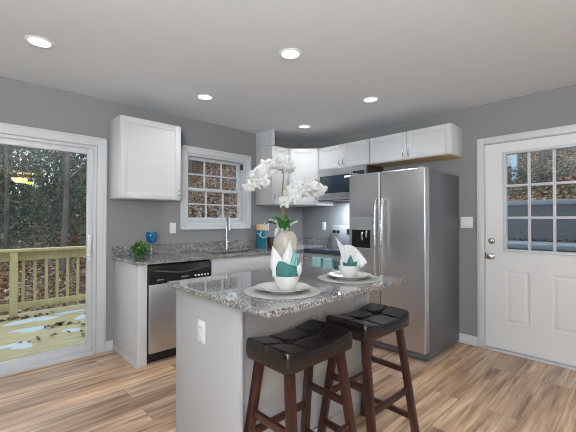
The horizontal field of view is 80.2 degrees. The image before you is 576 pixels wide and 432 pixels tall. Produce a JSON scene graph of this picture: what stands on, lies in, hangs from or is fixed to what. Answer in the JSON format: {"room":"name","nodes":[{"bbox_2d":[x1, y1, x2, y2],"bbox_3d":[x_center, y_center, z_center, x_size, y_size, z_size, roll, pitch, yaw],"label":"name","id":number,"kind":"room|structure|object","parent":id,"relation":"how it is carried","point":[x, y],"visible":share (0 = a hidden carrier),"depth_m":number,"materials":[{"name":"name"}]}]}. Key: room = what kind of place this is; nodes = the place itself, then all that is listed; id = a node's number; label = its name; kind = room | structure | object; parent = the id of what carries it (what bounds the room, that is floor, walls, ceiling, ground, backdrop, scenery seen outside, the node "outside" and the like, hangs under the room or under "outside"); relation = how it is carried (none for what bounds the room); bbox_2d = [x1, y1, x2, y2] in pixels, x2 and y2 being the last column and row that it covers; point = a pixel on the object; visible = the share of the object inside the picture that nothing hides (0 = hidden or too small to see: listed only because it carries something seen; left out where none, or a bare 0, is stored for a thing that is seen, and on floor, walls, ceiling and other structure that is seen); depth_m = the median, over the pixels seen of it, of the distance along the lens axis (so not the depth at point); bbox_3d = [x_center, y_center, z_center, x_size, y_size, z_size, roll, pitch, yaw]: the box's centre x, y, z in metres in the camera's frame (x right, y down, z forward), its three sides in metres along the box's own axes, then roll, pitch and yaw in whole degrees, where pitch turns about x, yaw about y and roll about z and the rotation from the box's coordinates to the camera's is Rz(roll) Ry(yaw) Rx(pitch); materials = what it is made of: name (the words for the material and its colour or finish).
{"room":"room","nodes":[
{"label":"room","id":0,"kind":"room"},
{"bbox_2d":[0,76,302,353],"bbox_3d":[-2.351,0.083,2.863,7.300,2.440,0.150,1,-1,-44],"label":"wall","id":1,"kind":"structure","parent":0,"point":[22,103],"depth_m":3.45,"materials":[{"name":"grey paint"}]},
{"bbox_2d":[0,122,106,377],"bbox_3d":[-2.535,0.271,2.666,2.013,2.059,0.176,1,-1,-44],"label":"door","id":2,"kind":"structure","parent":1,"relation":"in","point":[96,185],"depth_m":3.23,"materials":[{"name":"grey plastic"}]},
{"bbox_2d":[106,340,112,351],"bbox_3d":[-1.737,1.262,3.323,0.065,0.095,0.022,1,-1,-44],"label":"baseboard","id":3,"kind":"structure","parent":1,"relation":"attached to","point":[109,344],"depth_m":3.32,"materials":[{"name":"white paint"}]},
{"bbox_2d":[109,115,180,201],"bbox_3d":[-1.413,-0.543,3.418,0.590,0.762,0.359,1,-1,-44],"label":"upper cabinet","id":4,"kind":"object","parent":1,"relation":"attached to","point":[144,155],"visible":1,"depth_m":3.29,"materials":[{"name":"white paint"}]},
{"bbox_2d":[170,223,175,232],"bbox_3d":[-1.276,0.133,3.786,0.072,0.116,0.011,1,-1,-44],"label":"light switch","id":5,"kind":"object","parent":1,"relation":"attached to","point":[172,225],"visible":1,"depth_m":3.79,"materials":[{"name":"white plastic"}]},
{"bbox_2d":[180,145,250,229],"bbox_3d":[-0.904,-0.317,4.245,1.001,0.965,0.174,1,-1,-44],"label":"window","id":6,"kind":"structure","parent":1,"relation":"in","point":[243,167],"depth_m":4.21,"materials":[{"name":"white paint"}]},
{"bbox_2d":[112,237,331,255],"bbox_3d":[-0.531,0.356,4.060,2.711,0.100,0.647,1,-1,-44],"label":"backsplash","id":7,"kind":"structure","parent":1,"relation":"attached to","point":[210,245],"depth_m":4.00,"materials":[{"name":"stone"}]},
{"bbox_2d":[256,130,273,148],"bbox_3d":[-0.307,-1.012,4.569,0.111,0.203,0.245,1,-1,-44],"label":"trim","id":8,"kind":"structure","parent":1,"relation":"attached to","point":[262,137],"depth_m":4.52,"materials":[{"name":"white paint"}]},
{"bbox_2d":[256,145,288,205],"bbox_3d":[-0.197,-0.527,4.590,0.310,0.762,0.359,1,-1,-44],"label":"upper cabinet","id":9,"kind":"object","parent":1,"relation":"attached to","point":[269,196],"visible":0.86,"depth_m":4.48,"materials":[{"name":"white paint"}]},
{"bbox_2d":[268,129,274,145],"bbox_3d":[-0.216,-1.014,4.420,0.042,0.203,0.095,1,-1,-44],"label":"trim","id":10,"kind":"structure","parent":9,"relation":"attached to","point":[271,133],"depth_m":4.40,"materials":[{"name":"white paint"}]},
{"bbox_2d":[0,0,575,143],"bbox_3d":[0.688,-1.228,-0.272,7.300,0.120,8.900,1,-1,-44],"label":"ceiling","id":11,"kind":"structure","parent":0,"point":[421,58],"depth_m":2.43,"materials":[{"name":"white paint"}]},
{"bbox_2d":[23,35,54,48],"bbox_3d":[-1.633,-1.140,2.246,0.172,0.006,0.172,1,-1,-44],"label":"recessed light","id":12,"kind":"object","parent":11,"relation":"in","point":[37,41],"visible":1,"depth_m":2.23,"materials":[{"name":"white plastic"}]},
{"bbox_2d":[196,94,213,99],"bbox_3d":[-0.788,-1.127,3.246,0.172,0.006,0.172,1,-1,-44],"label":"recessed light","id":13,"kind":"object","parent":11,"relation":"in","point":[202,96],"visible":1,"depth_m":3.23,"materials":[{"name":"white"}]},
{"bbox_2d":[278,48,302,59],"bbox_3d":[0.017,-1.135,2.401,0.172,0.006,0.172,1,-1,-44],"label":"recessed light","id":14,"kind":"object","parent":11,"relation":"in","point":[287,53],"visible":1,"depth_m":2.39,"materials":[{"name":"white"}]},
{"bbox_2d":[298,125,310,128],"bbox_3d":[0.205,-1.113,4.263,0.172,0.006,0.172,1,-1,-44],"label":"recessed light","id":15,"kind":"object","parent":11,"relation":"in","point":[299,126],"visible":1,"depth_m":4.25,"materials":[{"name":"white"}]},
{"bbox_2d":[361,96,379,102],"bbox_3d":[0.797,-1.123,3.305,0.172,0.006,0.172,1,-1,-44],"label":"recessed light","id":16,"kind":"object","parent":11,"relation":"in","point":[370,99],"visible":1,"depth_m":3.29,"materials":[{"name":"white"}]},
{"bbox_2d":[0,342,575,431],"bbox_3d":[0.683,1.332,-0.302,7.300,0.120,8.900,1,-1,-44],"label":"floor","id":17,"kind":"structure","parent":0,"point":[463,387],"depth_m":2.50,"materials":[{"name":"brown wood"}]},
{"bbox_2d":[113,260,146,368],"bbox_3d":[-1.475,0.866,3.171,0.093,0.883,0.609,1,-1,-44],"label":"base cabinet","id":18,"kind":"object","parent":17,"relation":"on","point":[130,285],"visible":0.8,"depth_m":3.04,"materials":[{"name":"white paint"}]},
{"bbox_2d":[147,259,210,362],"bbox_3d":[-1.191,0.871,3.391,0.614,0.880,0.628,1,-1,-44],"label":"dishwasher","id":19,"kind":"object","parent":17,"relation":"on","point":[161,299],"visible":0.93,"depth_m":3.07,"materials":[{"name":"silver metal"}]},
{"bbox_2d":[209,250,270,275],"bbox_3d":[-0.648,0.877,3.929,0.903,0.883,0.665,1,-1,-44],"label":"base cabinet","id":20,"kind":"object","parent":17,"relation":"on","point":[220,266],"visible":0.02,"depth_m":3.67,"materials":[{"name":"white paint"}]},
{"bbox_2d":[176,290,368,431],"bbox_3d":[-0.055,0.857,2.111,1.047,0.883,0.617,1,-1,-44],"label":"kitchen island","id":21,"kind":"object","parent":17,"relation":"on","point":[213,379],"visible":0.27,"depth_m":1.76,"materials":[{"name":"grey paint"}]},
{"bbox_2d":[198,319,204,344],"bbox_3d":[-0.447,0.597,1.760,0.009,0.116,0.072,1,-1,-44],"label":"wall outlet","id":22,"kind":"object","parent":21,"relation":"attached to","point":[201,324],"visible":1,"depth_m":1.75,"materials":[{"name":"white plastic"}]},
{"bbox_2d":[167,265,405,318],"bbox_3d":[0.011,0.399,2.048,1.112,0.030,0.908,1,-1,-44],"label":"island countertop","id":23,"kind":"structure","parent":21,"relation":"on","point":[225,289],"depth_m":1.80,"materials":[{"name":"stone"}]},
{"bbox_2d":[244,286,320,299],"bbox_3d":[-0.028,0.378,1.728,0.384,0.004,0.384,1,-1,-44],"label":"placemat","id":24,"kind":"object","parent":23,"relation":"on","point":[253,291],"visible":0.71,"depth_m":1.63,"materials":[{"name":"grey"}]},
{"bbox_2d":[255,281,309,293],"bbox_3d":[-0.028,0.365,1.728,0.276,0.022,0.276,1,-1,-44],"label":"dinner plate","id":25,"kind":"object","parent":24,"relation":"on","point":[271,287],"visible":0.8,"depth_m":1.73,"materials":[{"name":"white ceramic"}]},
{"bbox_2d":[274,275,299,289],"bbox_3d":[-0.007,0.333,1.729,0.136,0.070,0.136,1,-1,-44],"label":"bowl","id":26,"kind":"object","parent":25,"relation":"on","point":[283,283],"visible":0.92,"depth_m":1.68,"materials":[{"name":"white ceramic"}]},
{"bbox_2d":[270,240,301,277],"bbox_3d":[-0.010,0.240,1.728,0.158,0.234,0.048,0,-1,-7],"label":"napkin","id":27,"kind":"object","parent":26,"relation":"in","point":[275,257],"visible":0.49,"depth_m":1.73,"materials":[{"name":"white fabric"}]},
{"bbox_2d":[276,261,297,276],"bbox_3d":[-0.007,0.281,1.708,0.120,0.110,0.077,0,-1,0],"label":"napkin","id":28,"kind":"object","parent":26,"relation":"in","point":[283,269],"visible":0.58,"depth_m":1.69,"materials":[{"name":"teal fabric"}]},
{"bbox_2d":[290,250,297,266],"bbox_3d":[0.022,0.244,1.733,0.060,0.153,0.020,0,-1,9],"label":"napkin","id":29,"kind":"object","parent":26,"relation":"in","point":[294,259],"visible":0.55,"depth_m":1.73,"materials":[{"name":"teal fabric"}]},
{"bbox_2d":[242,154,327,257],"bbox_3d":[-0.022,-0.031,2.430,0.601,0.838,0.225,0,-1,-4],"label":"potted orchid","id":30,"kind":"object","parent":23,"relation":"on","point":[295,192],"visible":0.98,"depth_m":2.38,"materials":[{"name":"white plant"}]},
{"bbox_2d":[318,274,380,283],"bbox_3d":[0.378,0.383,2.115,0.384,0.004,0.384,1,-1,-44],"label":"placemat","id":31,"kind":"object","parent":23,"relation":"on","point":[372,279],"visible":0.69,"depth_m":2.02,"materials":[{"name":"grey"}]},
{"bbox_2d":[327,271,371,279],"bbox_3d":[0.378,0.370,2.115,0.276,0.022,0.276,1,-1,-44],"label":"dinner plate","id":32,"kind":"object","parent":31,"relation":"on","point":[337,274],"visible":0.76,"depth_m":2.11,"materials":[{"name":"white ceramic"}]},
{"bbox_2d":[338,264,359,276],"bbox_3d":[0.378,0.338,2.115,0.136,0.070,0.136,1,-1,-44],"label":"bowl","id":33,"kind":"object","parent":32,"relation":"on","point":[346,271],"visible":0.9,"depth_m":2.07,"materials":[{"name":"white ceramic"}]},
{"bbox_2d":[343,255,356,265],"bbox_3d":[0.378,0.292,2.116,0.116,0.109,0.116,1,-1,-44],"label":"napkin","id":34,"kind":"object","parent":33,"relation":"in","point":[350,262],"visible":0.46,"depth_m":2.09,"materials":[{"name":"teal fabric"}]},
{"bbox_2d":[335,237,366,267],"bbox_3d":[0.390,0.243,2.122,0.196,0.231,0.050,0,-1,1],"label":"napkin","id":35,"kind":"object","parent":33,"relation":"in","point":[346,251],"visible":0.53,"depth_m":2.13,"materials":[{"name":"white fabric"}]},
{"bbox_2d":[244,319,356,431],"bbox_3d":[0.060,0.920,1.595,0.465,0.746,0.399,1,-1,-44],"label":"bar stool","id":36,"kind":"object","parent":17,"relation":"on","point":[312,342],"visible":1,"depth_m":1.55,"materials":[{"name":"brown leather"}]},
{"bbox_2d":[297,251,305,264],"bbox_3d":[0.065,0.886,4.616,1.072,0.883,0.665,1,-1,-44],"label":"base cabinet","id":37,"kind":"object","parent":17,"relation":"on","point":[300,254],"visible":0.12,"depth_m":4.31,"materials":[{"name":"white paint"}]},
{"bbox_2d":[112,237,331,265],"bbox_3d":[-0.531,0.371,4.059,2.711,0.130,0.647,1,-1,-44],"label":"countertop","id":38,"kind":"structure","parent":37,"relation":"on","point":[189,251],"depth_m":3.75,"materials":[{"name":"stone"}]},
{"bbox_2d":[129,240,148,256],"bbox_3d":[-1.461,0.315,3.358,0.176,0.161,0.172,1,-1,-44],"label":"boxwood ball","id":39,"kind":"object","parent":38,"relation":"on","point":[139,248],"visible":1,"depth_m":3.32,"materials":[{"name":"green plant"}]},
{"bbox_2d":[146,232,156,254],"bbox_3d":[-1.385,0.278,3.465,0.106,0.235,0.106,1,-1,-44],"label":"goblet","id":40,"kind":"object","parent":38,"relation":"on","point":[151,237],"visible":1,"depth_m":3.43,"materials":[{"name":"blue glass"}]},
{"bbox_2d":[146,232,156,243],"bbox_3d":[-1.385,0.220,3.466,0.106,0.119,0.106,1,-1,-44],"label":"glass bowl","id":41,"kind":"object","parent":40,"relation":"on","point":[151,237],"depth_m":3.43,"materials":[{"name":"blue glass"}]},
{"bbox_2d":[224,212,233,248],"bbox_3d":[-0.725,0.180,4.140,0.106,0.452,0.262,0,-1,1],"label":"faucet","id":42,"kind":"object","parent":38,"relation":"on","point":[228,223],"visible":0.98,"depth_m":4.17,"materials":[{"name":"silver metal"}]},
{"bbox_2d":[256,224,265,246],"bbox_3d":[-0.358,0.262,4.533,0.134,0.300,0.134,1,-1,-44],"label":"storage jar","id":43,"kind":"object","parent":38,"relation":"on","point":[260,231],"visible":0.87,"depth_m":4.48,"materials":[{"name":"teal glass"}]},
{"bbox_2d":[267,237,273,246],"bbox_3d":[-0.225,0.349,4.624,0.112,0.128,0.112,1,-1,-44],"label":"crock","id":44,"kind":"object","parent":38,"relation":"on","point":[270,240],"visible":0.67,"depth_m":4.58,"materials":[{"name":"brown ceramic"}]},
{"bbox_2d":[303,225,348,269],"bbox_3d":[0.660,0.712,4.233,0.712,1.185,0.737,1,-1,-44],"label":"range","id":45,"kind":"object","parent":17,"relation":"on","point":[341,232],"visible":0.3,"depth_m":4.27,"materials":[{"name":"silver metal"}]},
{"bbox_2d":[312,257,322,267],"bbox_3d":[0.347,0.573,4.059,0.041,0.167,0.136,1,-1,-44],"label":"dish towel","id":46,"kind":"object","parent":45,"relation":"hanging from","point":[316,261],"visible":0.71,"depth_m":4.04,"materials":[{"name":"teal fabric"}]},
{"bbox_2d":[304,246,340,254],"bbox_3d":[0.658,0.429,4.234,0.578,0.046,0.737,1,-1,-44],"label":"cooktop","id":47,"kind":"object","parent":45,"relation":"in","point":[328,250],"depth_m":4.16,"materials":[{"name":"black glass"}]},
{"bbox_2d":[323,258,333,268],"bbox_3d":[0.462,0.572,3.940,0.041,0.167,0.136,1,-1,-44],"label":"dish towel","id":48,"kind":"object","parent":45,"relation":"hanging from","point":[327,262],"visible":0.7,"depth_m":3.92,"materials":[{"name":"teal fabric"}]},
{"bbox_2d":[317,303,419,431],"bbox_3d":[0.462,0.925,1.962,0.466,0.746,0.399,1,-1,-42],"label":"bar stool","id":49,"kind":"object","parent":17,"relation":"on","point":[370,322],"visible":0.97,"depth_m":1.92,"materials":[{"name":"brown wood"}]},
{"bbox_2d":[349,166,458,360],"bbox_3d":[1.197,0.434,3.586,0.872,1.768,0.829,1,-1,-44],"label":"refrigerator","id":50,"kind":"object","parent":17,"relation":"on","point":[404,223],"visible":0.8,"depth_m":3.25,"materials":[{"name":"grey metal"}]},
{"bbox_2d":[302,84,575,336],"bbox_3d":[3.260,0.086,2.194,0.150,2.440,8.600,1,-1,-44],"label":"wall","id":51,"kind":"structure","parent":0,"point":[552,108],"depth_m":3.52,"materials":[{"name":"grey paint"}]},
{"bbox_2d":[283,149,332,206],"bbox_3d":[0.216,-0.524,4.814,0.606,0.762,0.608,1,-1,-44],"label":"upper cabinet","id":52,"kind":"object","parent":51,"relation":"attached to","point":[306,161],"visible":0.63,"depth_m":4.58,"materials":[{"name":"white paint"}]},
{"bbox_2d":[322,222,325,229],"bbox_3d":[0.516,0.147,4.924,0.009,0.116,0.072,1,-1,-44],"label":"wall outlet","id":53,"kind":"object","parent":51,"relation":"attached to","point":[323,223],"visible":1,"depth_m":4.92,"materials":[{"name":"white plastic"}]},
{"bbox_2d":[319,139,380,169],"bbox_3d":[0.786,-0.757,4.404,0.359,0.304,0.790,1,-1,-44],"label":"upper cabinet","id":54,"kind":"object","parent":51,"relation":"attached to","point":[357,152],"visible":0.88,"depth_m":4.26,"materials":[{"name":"white paint"}]},
{"bbox_2d":[318,164,383,201],"bbox_3d":[0.770,-0.399,4.349,0.444,0.406,0.738,1,-1,-44],"label":"microwave","id":55,"kind":"object","parent":54,"relation":"attached to","point":[336,180],"visible":0.49,"depth_m":4.24,"materials":[{"name":"grey metal"}]},
{"bbox_2d":[370,123,462,166],"bbox_3d":[1.382,-0.761,3.785,0.359,0.307,0.921,1,-1,-44],"label":"upper cabinet","id":56,"kind":"object","parent":51,"relation":"attached to","point":[444,141],"visible":1,"depth_m":3.62,"materials":[{"name":"white paint"}]},
{"bbox_2d":[461,217,472,227],"bbox_3d":[1.850,0.066,3.541,0.011,0.116,0.118,1,-1,-44],"label":"light switch","id":57,"kind":"object","parent":51,"relation":"attached to","point":[466,222],"visible":1,"depth_m":3.54,"materials":[{"name":"white plastic"}]},
{"bbox_2d":[457,333,477,346],"bbox_3d":[1.410,1.275,3.972,0.022,0.095,1.456,1,-1,-44],"label":"baseboard","id":58,"kind":"structure","parent":51,"relation":"attached to","point":[463,338],"depth_m":3.51,"materials":[{"name":"white paint"}]},
{"bbox_2d":[477,124,575,370],"bbox_3d":[2.320,0.266,3.114,0.222,2.096,1.062,1,-1,-44],"label":"door","id":59,"kind":"structure","parent":51,"relation":"in","point":[526,299],"depth_m":3.21,"materials":[{"name":"white paint"}]},
{"label":"outside","id":60,"kind":"structure","parent":0,"visible":0},
{"bbox_2d":[0,162,236,314],"bbox_3d":[-9.409,-4.044,25.372,46.000,13.578,41.700,1,-1,-44],"label":"ground","id":61,"kind":"structure","parent":60,"point":[6,297],"depth_m":14.06,"materials":[{"name":"brown soil"}]},
{"bbox_2d":[0,144,31,232],"bbox_3d":[-13.660,-2.484,15.409,3.601,7.645,3.732,0,-1,28],"label":"evergreen tree","id":62,"kind":"object","parent":61,"relation":"on","point":[12,182],"visible":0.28,"depth_m":15.70,"materials":[{"name":"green plant"}]},
{"bbox_2d":[0,145,52,263],"bbox_3d":[-9.274,-3.107,12.001,2.723,10.002,5.038,0,-1,3],"label":"bare tree","id":63,"kind":"object","parent":61,"relation":"on","point":[6,157],"visible":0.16,"depth_m":12.06,"materials":[{"name":"grey plant"}]},
{"bbox_2d":[0,144,86,263],"bbox_3d":[-12.659,-1.652,13.159,12.077,7.121,8.387,1,-1,-44],"label":"trees","id":64,"kind":"object","parent":61,"relation":"on","point":[31,169],"visible":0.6,"depth_m":13.80,"materials":[{"name":"green plant"}]},
{"bbox_2d":[58,152,64,234],"bbox_3d":[-10.375,-4.752,16.162,3.039,11.565,5.157,1,-1,-44],"label":"bare tree","id":65,"kind":"object","parent":61,"relation":"on","point":[63,158],"visible":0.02,"depth_m":15.74,"materials":[{"name":"grey plant"}]},
{"bbox_2d":[59,152,86,268],"bbox_3d":[-7.903,-2.639,10.705,3.099,9.107,3.283,1,-1,-34],"label":"bare tree","id":66,"kind":"object","parent":61,"relation":"on","point":[64,233],"visible":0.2,"depth_m":11.16,"materials":[{"name":"grey plant"}]},
{"bbox_2d":[1,145,197,224],"bbox_3d":[-17.343,-7.211,23.616,29.377,16.729,14.484,1,-1,-44],"label":"woodland","id":67,"kind":"object","parent":61,"relation":"on","point":[22,148],"visible":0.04,"depth_m":21.27,"materials":[{"name":"green plant"}]},
{"bbox_2d":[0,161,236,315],"bbox_3d":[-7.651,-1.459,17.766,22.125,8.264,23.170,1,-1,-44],"label":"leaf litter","id":68,"kind":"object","parent":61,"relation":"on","point":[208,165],"visible":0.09,"depth_m":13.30,"materials":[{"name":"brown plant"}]},
{"bbox_2d":[188,160,191,176],"bbox_3d":[-6.303,-7.771,21.578,3.986,11.004,4.522,0,-1,-17],"label":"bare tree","id":69,"kind":"object","parent":61,"relation":"on","point":[189,161],"visible":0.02,"depth_m":21.29,"materials":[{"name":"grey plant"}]},
{"bbox_3d":[-3.417,1.607,3.876,5.300,0.200,2.790,1,-1,-44],"label":"frame","id":70,"kind":"object","parent":61,"relation":"on","visible":0},
{"bbox_2d":[0,303,84,361],"bbox_3d":[-3.439,1.487,3.901,5.300,0.038,2.834,1,-1,-44],"label":"floor","id":71,"kind":"structure","parent":70,"relation":"on","point":[61,340],"depth_m":4.28,"materials":[{"name":"beige wood"}]},
{"bbox_2d":[0,341,32,349],"bbox_3d":[-3.061,1.459,3.845,0.296,0.018,0.288,1,-1,-44],"label":"snow patch","id":72,"kind":"object","parent":71,"relation":"on","point":[25,344],"visible":1,"depth_m":3.83,"materials":[{"name":"white snow"}]},
{"bbox_2d":[9,326,48,332],"bbox_3d":[-3.336,1.465,4.416,0.448,0.018,0.199,1,-1,-34],"label":"snow patch","id":73,"kind":"object","parent":71,"relation":"on","point":[31,329],"visible":0.99,"depth_m":4.39,"materials":[{"name":"grey snow"}]},
{"bbox_2d":[3,316,59,325],"bbox_3d":[-3.634,1.469,4.853,0.669,0.018,0.273,1,-1,-44],"label":"snow patch","id":74,"kind":"object","parent":71,"relation":"on","point":[41,318],"visible":1,"depth_m":4.82,"materials":[{"name":"grey snow"}]},
{"bbox_2d":[0,311,84,343],"bbox_3d":[-3.171,1.460,4.570,1.462,0.062,1.636,1,-1,-44],"label":"fallen leaves","id":75,"kind":"object","parent":71,"relation":"on","point":[24,316],"visible":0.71,"depth_m":4.66,"materials":[{"name":"brown plant"}]},
{"bbox_2d":[53,309,84,314],"bbox_3d":[-3.312,1.475,5.325,0.588,0.018,0.130,1,-1,-44],"label":"snow patch","id":76,"kind":"object","parent":71,"relation":"on","point":[72,311],"visible":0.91,"depth_m":5.25,"materials":[{"name":"grey snow"}]},
{"bbox_2d":[62,328,80,331],"bbox_3d":[-2.776,1.466,4.406,0.227,0.018,0.159,1,-1,-44],"label":"snow patch","id":77,"kind":"object","parent":71,"relation":"on","point":[71,329],"visible":1,"depth_m":4.38,"materials":[{"name":"white snow"}]},
{"bbox_2d":[74,314,84,319],"bbox_3d":[-3.011,1.472,5.018,0.216,0.018,0.274,0,-1,11],"label":"snow patch","id":78,"kind":"object","parent":71,"relation":"on","point":[82,316],"visible":0.62,"depth_m":4.96,"materials":[{"name":"grey snow"}]},
{"bbox_2d":[0,246,85,318],"bbox_3d":[-4.233,1.079,4.730,5.300,1.193,0.195,1,-1,-44],"label":"deck railing","id":79,"kind":"object","parent":70,"relation":"on","point":[12,256],"visible":0.41,"depth_m":5.17,"materials":[{"name":"beige wood"}]},
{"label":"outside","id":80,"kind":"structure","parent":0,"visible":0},
{"bbox_2d":[507,147,575,199],"bbox_3d":[16.586,-4.594,10.155,29.700,12.732,16.300,1,-1,-44],"label":"bank","id":81,"kind":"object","parent":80,"point":[573,151],"visible":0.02,"depth_m":11.97,"materials":[{"name":"brown soil"}]},
{"bbox_2d":[507,154,517,180],"bbox_3d":[7.060,-1.631,11.423,0.140,1.700,1.010,1,-1,-44],"label":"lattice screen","id":82,"kind":"object","parent":81,"relation":"on","point":[513,163],"visible":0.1,"depth_m":11.07,"materials":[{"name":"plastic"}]},
{"bbox_2d":[507,148,575,196],"bbox_3d":[8.897,-2.776,10.079,14.077,8.234,13.952,1,-1,-44],"label":"brush","id":83,"kind":"object","parent":81,"relation":"on","point":[544,172],"visible":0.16,"depth_m":6.77,"materials":[{"name":"plant"}]},
{"bbox_2d":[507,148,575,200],"bbox_3d":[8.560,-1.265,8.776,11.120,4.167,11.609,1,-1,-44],"label":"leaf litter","id":84,"kind":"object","parent":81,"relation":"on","point":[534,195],"visible":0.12,"depth_m":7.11,"materials":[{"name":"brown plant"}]},
{"bbox_2d":[508,199,575,242],"bbox_3d":[6.695,0.724,2.166,0.410,1.975,14.600,1,-1,-44],"label":"wall","id":85,"kind":"structure","parent":81,"relation":"on","point":[541,229],"depth_m":4.99,"materials":[{"name":"grey concrete"}]},
{"bbox_2d":[508,240,575,252],"bbox_3d":[6.275,1.024,1.758,0.745,1.365,14.600,1,-1,-44],"label":"wall","id":86,"kind":"structure","parent":81,"relation":"on","point":[520,245],"depth_m":4.43,"materials":[{"name":"grey concrete"}]},
{"bbox_2d":[512,238,575,241],"bbox_3d":[3.577,0.328,4.600,0.589,0.047,6.332,1,-1,-44],"label":"fallen leaves","id":87,"kind":"object","parent":86,"relation":"on","point":[545,240],"visible":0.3,"depth_m":4.61,"materials":[{"name":"brown plant"}]},
{"bbox_2d":[539,151,546,180],"bbox_3d":[8.005,-5.462,9.825,2.731,9.350,3.643,0,-1,-3],"label":"bare tree","id":88,"kind":"object","parent":81,"relation":"on","point":[542,154],"visible":0.04,"depth_m":9.94,"materials":[{"name":"grey plant"}]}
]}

